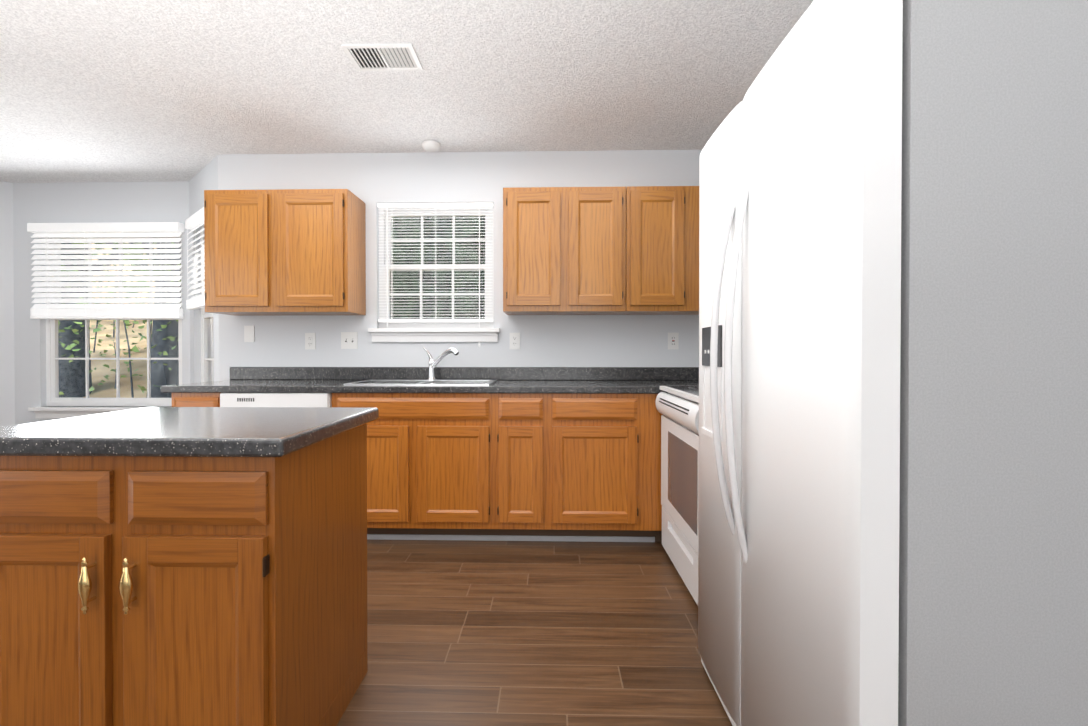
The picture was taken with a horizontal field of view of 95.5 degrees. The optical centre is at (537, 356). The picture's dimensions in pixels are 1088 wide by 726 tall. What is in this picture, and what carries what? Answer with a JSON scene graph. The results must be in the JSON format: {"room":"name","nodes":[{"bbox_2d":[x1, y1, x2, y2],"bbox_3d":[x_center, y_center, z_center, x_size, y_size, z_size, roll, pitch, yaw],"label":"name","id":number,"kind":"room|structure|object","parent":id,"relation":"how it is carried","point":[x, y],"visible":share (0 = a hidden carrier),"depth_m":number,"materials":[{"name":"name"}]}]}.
{"room":"kitchen","nodes":[
{"label":"kitchen","id":0,"kind":"room"},
{"bbox_2d":[0,181,14,426],"bbox_3d":[-4.642,-0.173,3.849,0.801,2.490,0.120,0,1,-40],"label":"wall","id":1,"kind":"structure","parent":0,"point":[7,391],"depth_m":4.03,"materials":[{"name":"white paint"}]},
{"bbox_2d":[13,181,189,424],"bbox_3d":[-3.561,-0.175,4.102,1.470,2.490,0.120,0,0,1],"label":"wall","id":2,"kind":"structure","parent":0,"point":[94,202],"depth_m":4.04,"materials":[{"name":"white paint"}]},
{"bbox_2d":[28,406,168,418],"bbox_3d":[-3.485,0.463,4.041,1.275,0.095,0.110,0,0,1],"label":"sill","id":3,"kind":"structure","parent":2,"relation":"attached to","point":[56,412],"depth_m":4.02,"materials":[{"name":"white wood"}]},
{"bbox_2d":[45,232,181,405],"bbox_3d":[-3.483,-0.320,4.119,1.185,1.470,0.070,0,0,1],"label":"nook window","id":4,"kind":"structure","parent":2,"relation":"in","point":[53,398],"depth_m":4.10,"materials":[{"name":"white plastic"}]},
{"bbox_2d":[27,222,184,318],"bbox_3d":[-3.481,-0.687,3.996,1.235,0.765,0.070,0,0,1],"label":"window blind","id":5,"kind":"object","parent":4,"relation":"attached to","point":[167,308],"visible":0.88,"depth_m":3.99,"materials":[{"name":"white plastic"}]},
{"bbox_2d":[189,155,218,382],"bbox_3d":[-2.494,-0.172,3.795,0.801,2.490,0.120,0,1,43],"label":"wall","id":6,"kind":"structure","parent":0,"point":[204,178],"depth_m":3.94,"materials":[{"name":"white paint"}]},
{"bbox_2d":[185,207,204,309],"bbox_3d":[-2.546,-0.717,3.719,0.560,0.700,0.054,0,1,43],"label":"window blind","id":7,"kind":"object","parent":6,"relation":"attached to","point":[193,222],"visible":0.73,"depth_m":3.74,"materials":[{"name":"white plastic"}]},
{"bbox_2d":[200,224,213,381],"bbox_3d":[-2.480,-0.318,3.809,0.540,1.470,0.070,0,1,43],"label":"bay window","id":8,"kind":"structure","parent":6,"relation":"in","point":[207,357],"depth_m":3.94,"materials":[{"name":"white plastic"}]},
{"bbox_2d":[0,0,813,182],"bbox_3d":[-2.466,-1.441,0.702,7.850,0.100,6.840,0,0,1],"label":"ceiling","id":9,"kind":"structure","parent":0,"point":[136,90],"depth_m":2.50,"materials":[{"name":"white paint"}]},
{"bbox_2d":[341,43,422,70],"bbox_3d":[-0.720,-1.399,2.319,0.320,0.011,0.200,0,0,1],"label":"ceiling vent","id":10,"kind":"object","parent":9,"relation":"in","point":[387,57],"visible":1,"depth_m":2.31,"materials":[{"name":"white plastic"}]},
{"bbox_2d":[422,140,440,151],"bbox_3d":[-0.705,-1.394,3.289,0.124,0.037,0.124,0,0,1],"label":"smoke detector","id":11,"kind":"object","parent":9,"relation":"attached to","point":[431,145],"visible":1,"depth_m":3.25,"materials":[{"name":"white plastic"}]},
{"bbox_2d":[218,150,701,380],"bbox_3d":[-0.355,-0.170,3.491,3.770,2.490,0.120,0,0,1],"label":"wall","id":12,"kind":"structure","parent":0,"point":[370,180],"depth_m":3.43,"materials":[{"name":"white paint"}]},
{"bbox_2d":[244,326,254,341],"bbox_3d":[-2.021,-0.157,3.469,0.072,0.116,0.007,0,0,1],"label":"electrical outlet plate","id":13,"kind":"object","parent":12,"relation":"attached to","point":[249,333],"visible":1,"depth_m":3.47,"materials":[{"name":"white plastic"}]},
{"bbox_2d":[204,189,365,315],"bbox_3d":[-1.662,-0.673,3.291,0.927,0.780,0.330,0,0,1],"label":"upper cabinet","id":14,"kind":"object","parent":12,"relation":"attached to","point":[276,252],"visible":1,"depth_m":3.14,"materials":[{"name":"brown wood"}]},
{"bbox_2d":[305,333,315,348],"bbox_3d":[-1.588,-0.105,3.458,0.072,0.116,0.009,0,0,1],"label":"electrical outlet","id":15,"kind":"object","parent":12,"relation":"attached to","point":[310,340],"visible":1,"depth_m":3.46,"materials":[{"name":"white plastic"}]},
{"bbox_2d":[341,332,357,348],"bbox_3d":[-1.312,-0.110,3.447,0.115,0.116,0.016,0,0,1],"label":"double light switch","id":16,"kind":"object","parent":12,"relation":"attached to","point":[349,340],"visible":1,"depth_m":3.45,"materials":[{"name":"white plastic"}]},
{"bbox_2d":[368,328,499,341],"bbox_3d":[-0.711,-0.145,3.440,0.908,0.095,0.100,0,0,1],"label":"window sill","id":17,"kind":"structure","parent":12,"relation":"attached to","point":[434,334],"depth_m":3.42,"materials":[{"name":"white wood"}]},
{"bbox_2d":[379,208,493,327],"bbox_3d":[-0.709,-0.632,3.516,0.818,0.877,0.070,0,0,1],"label":"window","id":18,"kind":"structure","parent":12,"relation":"in","point":[487,265],"depth_m":3.49,"materials":[{"name":"white plastic"}]},
{"bbox_2d":[377,202,493,346],"bbox_3d":[-0.710,-0.567,3.452,0.810,1.002,0.043,0,0,1],"label":"blinds","id":19,"kind":"object","parent":18,"relation":"attached to","point":[483,205],"visible":0.92,"depth_m":3.45,"materials":[{"name":"white plastic"}]},
{"bbox_2d":[230,367,698,378],"bbox_3d":[-0.374,0.120,3.420,3.556,0.090,0.020,0,0,1],"label":"backsplash","id":20,"kind":"structure","parent":12,"relation":"attached to","point":[235,372],"depth_m":3.41,"materials":[{"name":"black stone"}]},
{"bbox_2d":[510,333,519,348],"bbox_3d":[-0.155,-0.104,3.422,0.072,0.116,0.009,0,0,1],"label":"electrical outlet","id":21,"kind":"object","parent":12,"relation":"attached to","point":[514,340],"visible":1,"depth_m":3.42,"materials":[{"name":"white plastic"}]},
{"bbox_2d":[503,186,625,314],"bbox_3d":[0.173,-0.673,3.244,0.771,0.780,0.330,0,0,1],"label":"upper cabinet","id":22,"kind":"object","parent":12,"relation":"attached to","point":[564,250],"visible":1,"depth_m":3.09,"materials":[{"name":"brown wood"}]},
{"bbox_2d":[619,186,698,314],"bbox_3d":[0.981,-0.673,3.224,0.837,0.780,0.330,0,0,1],"label":"upper cabinet","id":23,"kind":"object","parent":12,"relation":"attached to","point":[662,250],"visible":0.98,"depth_m":3.08,"materials":[{"name":"brown wood"}]},
{"bbox_2d":[668,333,678,348],"bbox_3d":[0.935,-0.104,3.394,0.072,0.116,0.010,0,0,1],"label":"outlet","id":24,"kind":"object","parent":12,"relation":"attached to","point":[673,340],"visible":1,"depth_m":3.39,"materials":[{"name":"white plastic"}]},
{"bbox_2d":[337,539,731,725],"bbox_3d":[-2.466,1.149,0.725,7.850,0.100,6.840,0,0,1],"label":"floor","id":25,"kind":"structure","parent":0,"point":[512,633],"depth_m":1.91,"materials":[{"name":"brown wood"}]},
{"bbox_2d":[165,391,212,406],"bbox_3d":[-1.964,0.643,3.162,0.304,0.870,0.626,0,0,1],"label":"base cabinet","id":26,"kind":"object","parent":25,"relation":"on","point":[179,398],"depth_m":2.85,"materials":[{"name":"brown wood"}]},
{"bbox_2d":[0,407,378,725],"bbox_3d":[-0.971,0.637,1.414,0.825,0.912,0.648,0,0,1],"label":"kitchen island","id":27,"kind":"object","parent":25,"relation":"on","point":[183,566],"visible":1,"depth_m":1.13,"materials":[{"name":"brown wood"}]},
{"bbox_2d":[0,407,378,456],"bbox_3d":[-0.970,0.202,1.419,0.825,0.042,0.630,0,0,1],"label":"island countertop","id":28,"kind":"structure","parent":27,"relation":"on","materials":[{"name":"stone"}]},
{"bbox_2d":[213,391,332,406],"bbox_3d":[-1.495,0.644,3.142,0.636,0.868,0.642,0,0,1],"label":"base cabinet","id":29,"kind":"object","parent":25,"relation":"on","point":[220,398],"depth_m":2.82,"materials":[{"name":"plastic"}]},
{"bbox_2d":[220,393,331,406],"bbox_3d":[-1.496,0.644,3.102,0.630,0.868,0.590,0,0,1],"label":"dishwasher","id":30,"kind":"object","parent":29,"relation":"in","point":[226,399],"depth_m":2.82,"materials":[{"name":"white"}]},
{"bbox_2d":[333,391,496,540],"bbox_3d":[-0.708,0.643,3.130,0.938,0.870,0.626,0,0,1],"label":"base cabinet","id":31,"kind":"object","parent":25,"relation":"on","point":[432,455],"depth_m":2.82,"materials":[{"name":"brown wood"}]},
{"bbox_2d":[161,379,698,392],"bbox_3d":[-0.382,0.188,3.113,3.556,0.040,0.636,0,0,1],"label":"countertop","id":32,"kind":"structure","parent":31,"relation":"on","point":[232,384],"depth_m":2.87,"materials":[{"name":"black stone"}]},
{"bbox_2d":[353,379,496,382],"bbox_3d":[-0.703,0.247,3.111,0.855,0.174,0.445,0,0,1],"label":"sink","id":33,"kind":"object","parent":32,"relation":"in","point":[354,380],"depth_m":3.26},
{"bbox_2d":[423,347,458,378],"bbox_3d":[-0.632,0.050,3.258,0.256,0.218,0.153,0,0,1],"label":"faucet","id":34,"kind":"object","parent":32,"relation":"on","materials":[{"name":"silver metal"}]},
{"bbox_2d":[497,391,548,540],"bbox_3d":[-0.086,0.643,3.114,0.306,0.870,0.626,0,0,1],"label":"base cabinet","id":35,"kind":"object","parent":25,"relation":"on","point":[518,453],"depth_m":2.81,"materials":[{"name":"brown wood"}]},
{"bbox_2d":[549,391,640,541],"bbox_3d":[0.320,0.643,3.104,0.506,0.870,0.626,0,0,1],"label":"base cabinet","id":36,"kind":"object","parent":25,"relation":"on","point":[595,436],"depth_m":2.80,"materials":[{"name":"brown wood"}]},
{"bbox_2d":[641,391,667,541],"bbox_3d":[0.956,0.643,3.088,0.879,0.870,0.626,0,0,1],"label":"base cabinet","id":37,"kind":"object","parent":25,"relation":"on","point":[651,507],"depth_m":2.80,"materials":[{"name":"brown wood"}]},
{"bbox_2d":[655,386,698,605],"bbox_3d":[1.012,0.525,2.376,0.726,1.120,0.766,0,0,1],"label":"range","id":38,"kind":"object","parent":25,"relation":"on","point":[677,407],"visible":0.23,"depth_m":2.34,"materials":[{"name":"white metal"}]},
{"bbox_2d":[698,0,1087,725],"bbox_3d":[0.917,0.197,1.276,0.859,1.794,0.910,0,0,1],"label":"refrigerator","id":39,"kind":"object","parent":25,"relation":"on","point":[892,520],"visible":1,"depth_m":0.83,"materials":[{"name":"white metal"}]},
{"label":"outside","id":40,"kind":"structure","parent":0,"visible":0},
{"bbox_2d":[82,243,156,397],"bbox_3d":[-19.705,-6.597,15.398,100.000,16.938,90.000,0,0,1],"label":"ground","id":41,"kind":"structure","parent":40,"point":[97,374],"depth_m":10.93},
{"bbox_2d":[58,243,156,396],"bbox_3d":[-7.583,-4.017,9.073,6.530,9.867,6.294,0,0,1],"label":"tree","id":42,"kind":"object","parent":41,"relation":"on","point":[74,370],"depth_m":8.62,"materials":[{"name":"green plant"}]},
{"bbox_2d":[58,242,180,397],"bbox_3d":[-9.922,-1.714,10.754,14.209,6.269,11.034,0,0,1],"label":"saplings","id":43,"kind":"object","parent":41,"relation":"on","point":[134,348],"depth_m":7.62,"materials":[{"name":"green plant"}]},
{"bbox_2d":[61,241,180,397],"bbox_3d":[-5.559,-3.915,8.128,6.333,10.056,6.846,0,0,1],"label":"tree","id":44,"kind":"object","parent":41,"relation":"on","point":[160,335],"depth_m":7.93,"materials":[{"name":"green plant"}]},
{"bbox_2d":[390,216,484,318],"bbox_3d":[0.415,-0.857,6.261,7.801,4.615,2.261,0,0,1],"label":"shrub","id":45,"kind":"object","parent":41,"relation":"on","point":[470,252],"depth_m":5.69,"materials":[{"name":"green plant"}]},
{"bbox_2d":[409,217,484,263],"bbox_3d":[-0.859,-2.595,7.280,6.480,7.770,4.819,0,0,1],"label":"tree","id":46,"kind":"object","parent":41,"relation":"on","point":[431,226],"depth_m":4.96,"materials":[{"name":"green plant"}]}
]}

